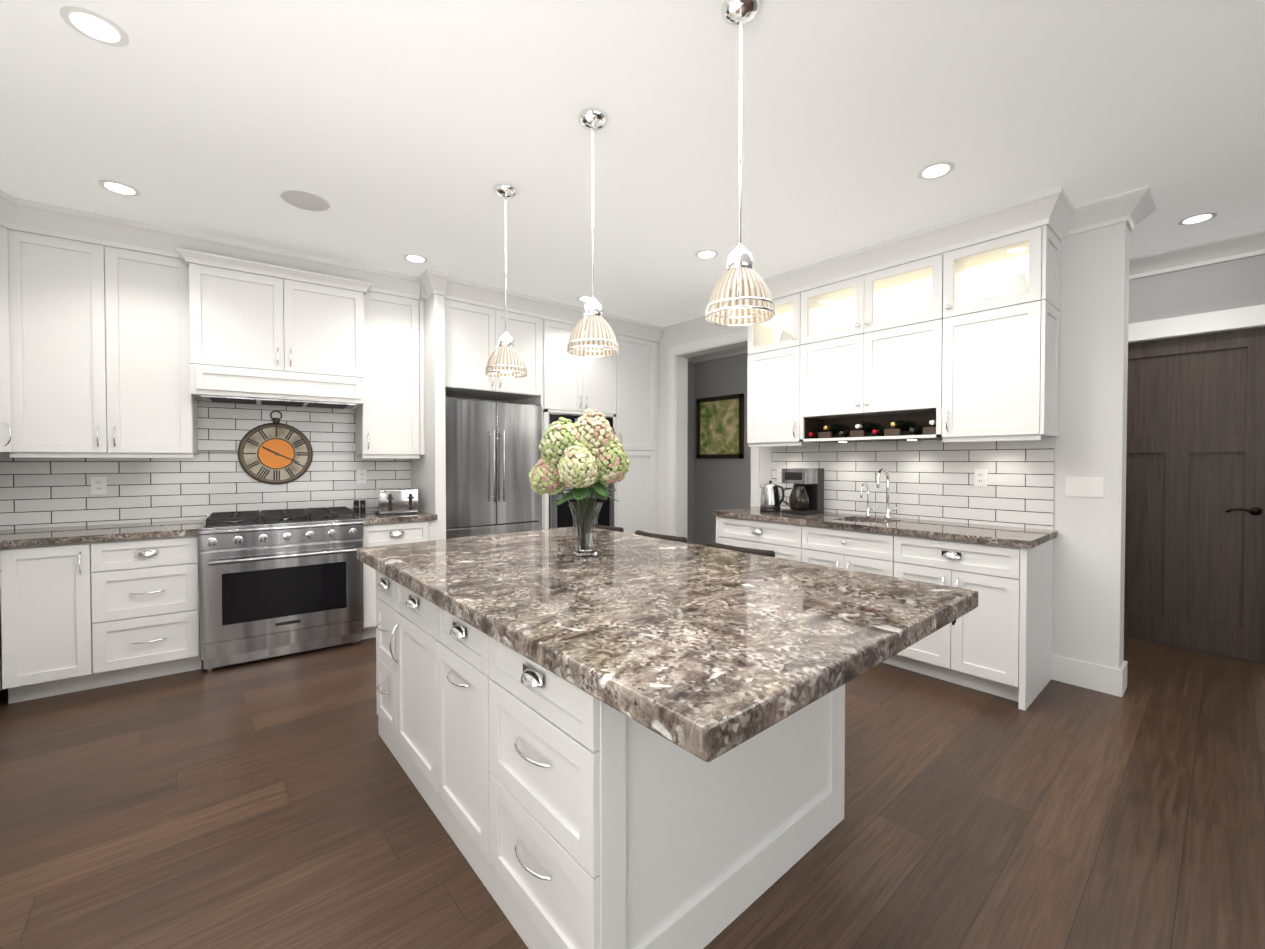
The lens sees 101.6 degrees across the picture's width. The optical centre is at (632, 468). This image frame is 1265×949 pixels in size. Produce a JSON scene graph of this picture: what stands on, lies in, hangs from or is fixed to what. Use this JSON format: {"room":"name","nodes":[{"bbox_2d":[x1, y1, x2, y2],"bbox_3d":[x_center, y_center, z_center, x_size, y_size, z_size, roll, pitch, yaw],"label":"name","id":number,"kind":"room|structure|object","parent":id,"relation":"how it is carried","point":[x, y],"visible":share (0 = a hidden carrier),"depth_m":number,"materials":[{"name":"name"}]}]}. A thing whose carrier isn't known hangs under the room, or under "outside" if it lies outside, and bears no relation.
{"room":"kitchen","nodes":[
{"label":"kitchen","id":0,"kind":"room"},
{"bbox_2d":[0,202,23,453],"bbox_3d":[-3.512,-0.796,2.670,0.401,1.420,0.509,-1,1,-41],"label":"upper cabinet","id":1,"kind":"object","parent":0,"relation":"attached to","point":[11,296],"depth_m":2.92,"materials":[{"name":"white wood"}]},
{"bbox_2d":[0,190,27,229],"bbox_3d":[-3.445,-1.426,2.684,0.338,0.160,0.483,-1,1,-41],"label":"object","id":2,"kind":"object","parent":0,"relation":"attached to","point":[11,203],"depth_m":2.88,"materials":[{"name":"white wood"}]},
{"bbox_2d":[0,530,75,589],"bbox_3d":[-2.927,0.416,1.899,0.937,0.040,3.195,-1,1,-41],"label":"base cabinet","id":3,"kind":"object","parent":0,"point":[20,551],"depth_m":2.80,"materials":[{"name":"white wood"}]},
{"bbox_2d":[0,225,410,678],"bbox_3d":[-3.174,-0.122,3.722,2.957,2.800,0.150,-1,1,-36],"label":"wall","id":4,"kind":"structure","parent":0,"point":[0,591],"depth_m":3.16,"materials":[{"name":"white paint"}]},
{"bbox_2d":[20,230,123,453],"bbox_3d":[-3.469,-0.803,3.162,0.489,1.420,0.426,-1,1,-41],"label":"upper cabinet","id":5,"kind":"object","parent":4,"relation":"attached to","point":[74,355],"depth_m":3.07,"materials":[{"name":"white wood"}]},
{"bbox_2d":[120,250,203,453],"bbox_3d":[-3.189,-0.807,3.404,0.488,1.420,0.426,-1,1,-41],"label":"upper cabinet","id":6,"kind":"object","parent":4,"relation":"attached to","point":[142,394],"depth_m":3.29,"materials":[{"name":"white wood"}]},
{"bbox_2d":[238,410,312,484],"bbox_3d":[-2.710,-0.157,3.929,0.470,0.564,0.046,-1,1,-36],"label":"clock","id":7,"kind":"object","parent":4,"relation":"attached to","point":[276,452],"visible":0.96,"depth_m":3.92,"materials":[{"name":"brown"}]},
{"bbox_2d":[184,246,371,409],"bbox_3d":[-2.552,-0.930,3.768,1.038,0.895,0.563,-1,1,-41],"label":"upper cabinet","id":8,"kind":"object","parent":4,"relation":"attached to","point":[261,333],"depth_m":3.55,"materials":[{"name":"white wood"}]},
{"bbox_2d":[348,294,424,457],"bbox_3d":[-2.008,-0.820,4.235,0.453,1.420,0.394,-1,1,-41],"label":"upper cabinet","id":9,"kind":"object","parent":4,"relation":"attached to","point":[393,426],"depth_m":4.12,"materials":[{"name":"white wood"}]},
{"bbox_2d":[0,450,410,533],"bbox_3d":[-3.130,0.124,3.657,2.918,0.490,0.263,-1,1,-41],"label":"backsplash","id":10,"kind":"structure","parent":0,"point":[38,491],"depth_m":3.55,"materials":[{"name":"white tile"}]},
{"bbox_2d":[20,199,426,301],"bbox_3d":[-2.601,-1.439,3.534,2.255,0.160,0.268,-1,1,-41],"label":"crown molding","id":11,"kind":"structure","parent":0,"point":[41,218],"depth_m":3.27,"materials":[{"name":"white wood"}]},
{"bbox_2d":[415,299,694,543],"bbox_3d":[-0.518,-0.153,5.806,3.780,2.800,0.470,-1,1,-41],"label":"wall","id":12,"kind":"structure","parent":0,"point":[691,464],"depth_m":7.05,"materials":[{"name":"white paint"}]},
{"bbox_2d":[424,297,542,403],"bbox_3d":[-1.400,-1.022,4.709,0.920,0.710,0.658,-1,1,-41],"label":"upper cabinet","id":13,"kind":"object","parent":12,"relation":"attached to","point":[461,340],"depth_m":4.36,"materials":[{"name":"white wood"}]},
{"bbox_2d":[511,317,618,420],"bbox_3d":[-0.707,-0.957,5.308,0.860,0.858,0.658,-1,1,-41],"label":"upper cabinet","id":14,"kind":"object","parent":12,"relation":"attached to","point":[572,385],"depth_m":4.99,"materials":[{"name":"white wood"}]},
{"bbox_2d":[688,356,695,361],"bbox_3d":[0.425,-1.501,6.645,1.010,0.129,0.100,-1,1,-41],"label":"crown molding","id":15,"kind":"structure","parent":12,"relation":"attached to","point":[690,359],"depth_m":7.00,"materials":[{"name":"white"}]},
{"bbox_2d":[0,636,1264,948],"bbox_3d":[0.663,1.333,2.114,12.000,0.060,12.500,-1,1,-41],"label":"floor","id":16,"kind":"structure","parent":0,"point":[276,802],"depth_m":1.90,"materials":[{"name":"brown wood"}]},
{"bbox_2d":[0,582,19,703],"bbox_3d":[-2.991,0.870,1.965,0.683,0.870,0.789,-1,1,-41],"label":"base cabinet","id":17,"kind":"object","parent":16,"relation":"on","point":[9,680],"depth_m":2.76,"materials":[{"name":"white wood"}]},
{"bbox_2d":[16,606,19,677],"bbox_3d":[-3.395,0.864,2.359,0.678,0.870,0.579,-1,1,-41],"label":"base cabinet","id":18,"kind":"object","parent":16,"relation":"on","point":[17,607],"depth_m":2.78,"materials":[{"name":"white wood"}]},
{"bbox_2d":[16,546,71,701],"bbox_3d":[-3.400,0.853,3.074,0.413,0.870,0.681,-1,1,-41],"label":"base cabinet","id":19,"kind":"object","parent":16,"relation":"on","point":[42,594],"depth_m":2.85,"materials":[{"name":"white wood"}]},
{"bbox_2d":[68,534,202,691],"bbox_3d":[-3.094,0.849,3.310,0.585,0.870,0.665,-1,1,-41],"label":"base cabinet","id":20,"kind":"object","parent":16,"relation":"on","point":[134,607],"depth_m":3.05,"materials":[{"name":"white wood"}]},
{"bbox_2d":[64,522,203,545],"bbox_3d":[-3.486,0.399,3.019,1.549,0.040,0.770,-1,1,-41],"label":"countertop","id":21,"kind":"structure","parent":20,"relation":"on","point":[158,529],"depth_m":3.10,"materials":[{"name":"brown stone"}]},
{"bbox_2d":[198,506,363,670],"bbox_3d":[-2.467,0.798,3.676,0.906,0.962,0.731,-1,1,-36],"label":"range","id":22,"kind":"object","parent":16,"relation":"on","point":[278,582],"visible":1,"depth_m":3.42,"materials":[{"name":"metal"}]},
{"bbox_2d":[361,522,435,639],"bbox_3d":[-1.947,0.837,4.139,0.519,0.870,0.664,-1,1,-41],"label":"base cabinet","id":23,"kind":"object","parent":16,"relation":"on","point":[395,532],"depth_m":3.84,"materials":[{"name":"white wood"}]},
{"bbox_2d":[355,510,436,525],"bbox_3d":[-1.945,0.382,4.127,0.522,0.040,0.676,-1,1,-41],"label":"countertop","id":24,"kind":"structure","parent":23,"relation":"on","point":[370,518],"depth_m":3.92,"materials":[{"name":"brown stone"}]},
{"bbox_2d":[354,500,365,512],"bbox_3d":[-2.210,0.310,4.182,0.087,0.100,0.040,-1,1,-36],"label":"shakers","id":25,"kind":"object","parent":24,"relation":"on","point":[362,506],"visible":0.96,"depth_m":4.18,"materials":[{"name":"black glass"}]},
{"bbox_2d":[373,488,417,514],"bbox_3d":[-1.904,0.265,4.152,0.280,0.192,0.305,-1,1,-36],"label":"toaster","id":26,"kind":"object","parent":24,"relation":"on","point":[395,501],"visible":1,"depth_m":4.05,"materials":[{"name":"silver metal"}]},
{"bbox_2d":[445,397,541,538],"bbox_3d":[-1.364,0.339,4.688,0.902,1.850,0.710,-1,1,-41],"label":"fridge","id":27,"kind":"object","parent":16,"relation":"on","point":[493,453],"visible":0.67,"depth_m":4.42,"materials":[{"name":"grey metal"}]},
{"bbox_2d":[598,525,623,531],"bbox_3d":[-0.050,0.822,3.432,0.479,0.926,0.434,-1,1,-41],"label":"stool","id":28,"kind":"object","parent":16,"relation":"on","point":[619,529],"visible":0.06,"depth_m":3.19,"materials":[{"name":"black wood"}]},
{"bbox_2d":[612,333,659,533],"bbox_3d":[-0.164,-0.073,5.789,0.662,2.640,0.658,-1,1,-41],"label":"tall cabinet","id":29,"kind":"object","parent":16,"relation":"on","point":[636,426],"depth_m":5.56,"materials":[{"name":"white wood"}]},
{"bbox_2d":[548,413,615,528],"bbox_3d":[-0.642,0.120,5.249,0.764,1.280,0.658,-1,1,-41],"label":"wall oven","id":30,"kind":"object","parent":29,"relation":"in","point":[560,515],"visible":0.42,"depth_m":4.93,"materials":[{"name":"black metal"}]},
{"bbox_2d":[635,530,686,542],"bbox_3d":[0.296,0.828,3.031,0.479,0.926,0.434,-1,1,-41],"label":"stool","id":31,"kind":"object","parent":16,"relation":"on","point":[668,537],"visible":0.1,"depth_m":2.83,"materials":[{"name":"black wood"}]},
{"bbox_2d":[376,571,954,948],"bbox_3d":[-0.096,0.875,2.122,1.307,0.855,2.122,-1,1,-41],"label":"kitchen island","id":32,"kind":"object","parent":16,"relation":"on","point":[625,741],"depth_m":1.46,"materials":[{"name":"white wood"}]},
{"bbox_2d":[357,527,977,766],"bbox_3d":[-0.105,0.420,2.092,1.334,0.055,2.230,-1,1,-41],"label":"island countertop","id":33,"kind":"structure","parent":32,"relation":"on","point":[707,651],"depth_m":1.42,"materials":[{"name":"brown stone"}]},
{"bbox_2d":[529,409,629,557],"bbox_3d":[-0.210,0.064,2.266,0.435,0.650,0.363,-1,1,-41],"label":"vase","id":34,"kind":"object","parent":33,"relation":"on","point":[596,463],"visible":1,"depth_m":2.19,"materials":[{"name":"clear glass"}]},
{"bbox_2d":[705,541,774,556],"bbox_3d":[0.655,0.834,2.614,0.479,0.926,0.434,-1,1,-41],"label":"stool","id":35,"kind":"object","parent":16,"relation":"on","point":[743,549],"visible":0.19,"depth_m":2.42,"materials":[{"name":"black wood"}]},
{"bbox_2d":[712,186,1074,709],"bbox_3d":[1.643,-0.122,3.700,0.652,2.800,2.243,-1,1,-41],"label":"kitchen cabinets","id":36,"kind":"object","parent":16,"relation":"on","point":[911,408],"visible":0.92,"depth_m":3.34,"materials":[{"name":"white painted wood"},{"name":"glass"},{"name":"granite"}]},
{"bbox_2d":[760,480,784,511],"bbox_3d":[1.164,0.230,4.304,0.170,0.257,0.237,-1,1,-41],"label":"kettle","id":37,"kind":"object","parent":36,"relation":"on","point":[771,501],"visible":1,"depth_m":4.25,"materials":[{"name":"silver metal"}]},
{"bbox_2d":[781,468,823,514],"bbox_3d":[1.355,0.181,4.141,0.283,0.360,0.233,-1,1,-41],"label":"coffee maker","id":38,"kind":"object","parent":36,"relation":"on","point":[806,497],"visible":1,"depth_m":4.06,"materials":[{"name":"black plastic"}]},
{"bbox_2d":[0,0,1264,336],"bbox_3d":[0.663,-1.547,2.070,12.000,0.100,12.500,-1,1,-41],"label":"ceiling","id":39,"kind":"structure","parent":0,"point":[392,132],"depth_m":2.25,"materials":[{"name":"white paint"}]},
{"bbox_2d":[60,5,128,46],"bbox_3d":[-1.814,-1.489,1.744,0.163,0.005,0.163,1,1,43],"label":"recessed light","id":40,"kind":"object","parent":39,"relation":"in","point":[96,27],"depth_m":1.74,"materials":[{"name":"white"}]},
{"bbox_2d":[98,180,140,196],"bbox_3d":[-2.758,-1.505,2.778,0.163,0.005,0.163,1,1,40],"label":"recessed light","id":41,"kind":"object","parent":39,"relation":"in","point":[113,186],"depth_m":2.77,"materials":[{"name":"white"}]},
{"bbox_2d":[280,189,329,211],"bbox_3d":[-1.841,-1.506,2.909,0.237,0.007,0.237,0,1,4],"label":"ceiling speaker","id":42,"kind":"object","parent":39,"relation":"in","point":[305,200],"depth_m":2.90,"materials":[{"name":"white plastic"}]},
{"bbox_2d":[403,254,427,262],"bbox_3d":[-1.573,-1.519,3.747,0.163,0.005,0.163,1,1,43],"label":"recessed light","id":43,"kind":"object","parent":39,"relation":"in","point":[414,258],"depth_m":3.73,"materials":[{"name":"white"}]},
{"bbox_2d":[485,184,527,377],"bbox_3d":[-0.687,-1.008,2.803,0.227,0.999,0.227,-1,1,-41],"label":"pendant","id":44,"kind":"object","parent":39,"relation":"hanging from","point":[505,360],"visible":1,"depth_m":2.77,"materials":[{"name":"beige wicker"}]},
{"bbox_2d":[577,296,591,301],"bbox_3d":[-0.420,-1.533,4.675,0.163,0.005,0.163,1,1,43],"label":"recessed light","id":45,"kind":"object","parent":39,"relation":"in","point":[581,298],"depth_m":4.66,"materials":[{"name":"white"}]},
{"bbox_2d":[567,108,618,356],"bbox_3d":[-0.170,-0.999,2.218,0.227,0.999,0.227,-1,1,-41],"label":"pendant","id":46,"kind":"object","parent":39,"relation":"hanging from","point":[592,334],"visible":1,"depth_m":2.18,"materials":[{"name":"beige wicker"}]},
{"bbox_2d":[695,250,717,258],"bbox_3d":[0.527,-1.518,3.669,0.163,0.005,0.163,1,1,43],"label":"recessed light","id":47,"kind":"object","parent":39,"relation":"in","point":[703,254],"depth_m":3.66,"materials":[{"name":"white"}]},
{"bbox_2d":[705,0,775,325],"bbox_3d":[0.350,-0.991,1.677,0.227,0.999,0.227,-1,1,-41],"label":"pendant","id":48,"kind":"object","parent":39,"relation":"hanging from","point":[740,295],"visible":1,"depth_m":1.65,"materials":[{"name":"beige wicker"}]},
{"bbox_2d":[917,161,954,179],"bbox_3d":[1.533,-1.502,2.609,0.163,0.005,0.163,1,1,43],"label":"recessed light","id":49,"kind":"object","parent":39,"relation":"in","point":[935,170],"depth_m":2.60,"materials":[{"name":"white"}]},
{"bbox_2d":[1178,212,1217,224],"bbox_3d":[3.422,-1.510,3.129,0.163,0.005,0.163,1,1,40],"label":"recessed light","id":50,"kind":"object","parent":39,"relation":"in","point":[1202,217],"depth_m":3.12,"materials":[{"name":"white"}]},
{"bbox_2d":[633,222,1129,668],"bbox_3d":[1.384,-0.136,4.641,0.180,2.800,4.420,-1,1,-41],"label":"wall","id":51,"kind":"structure","parent":0,"point":[1088,574],"depth_m":3.02,"materials":[{"name":"white paint"}]},
{"bbox_2d":[1065,476,1103,496],"bbox_3d":[2.650,0.109,3.029,0.011,0.116,0.170,-1,1,-41],"label":"light switch","id":52,"kind":"object","parent":51,"relation":"attached to","point":[1086,486],"visible":1,"depth_m":3.02,"materials":[{"name":"white plastic"}]},
{"bbox_2d":[1063,185,1155,236],"bbox_3d":[2.663,-1.445,2.938,0.120,0.129,0.400,-1,1,-41],"label":"crown molding","id":53,"kind":"structure","parent":51,"relation":"attached to","point":[1133,208],"depth_m":2.91,"materials":[{"name":"white wood"}]},
{"bbox_2d":[1128,225,1135,230],"bbox_3d":[2.139,-1.460,3.951,0.110,0.129,2.620,-1,1,-41],"label":"crown molding","id":54,"kind":"structure","parent":51,"relation":"attached to","point":[1131,227],"depth_m":2.98,"materials":[{"name":"white wood"}]},
{"bbox_2d":[695,254,1264,545],"bbox_3d":[3.311,-0.132,4.374,0.150,2.800,12.500,-1,1,-41],"label":"wall","id":55,"kind":"structure","parent":0,"point":[722,483],"depth_m":3.79,"materials":[{"name":"grey paint"}]},
{"bbox_2d":[696,393,743,457],"bbox_3d":[1.134,-0.533,6.750,0.033,0.810,0.770,-1,1,-41],"label":"picture","id":56,"kind":"object","parent":55,"relation":"attached to","point":[719,426],"visible":0.92,"depth_m":6.73,"materials":[{"name":"green paper"}]},
{"bbox_2d":[668,329,1127,696],"bbox_3d":[3.598,0.010,2.920,1.316,2.560,9.920,-1,1,-41],"label":"door trim","id":57,"kind":"structure","parent":55,"relation":"attached to","point":[1100,678],"depth_m":5.52,"materials":[{"name":"white wood"}]},
{"bbox_2d":[692,229,1264,362],"bbox_3d":[4.058,-1.450,3.295,0.100,0.129,9.920,-1,1,-41],"label":"crown molding","id":58,"kind":"structure","parent":55,"relation":"attached to","point":[1250,244],"depth_m":3.54,"materials":[{"name":"white wood"}]},
{"bbox_2d":[1124,304,1264,662],"bbox_3d":[3.888,0.109,3.687,0.176,2.340,1.090,-1,1,-41],"label":"interior door","id":59,"kind":"structure","parent":55,"relation":"in","point":[1195,526],"depth_m":3.60,"materials":[{"name":"brown wood"}]}
]}

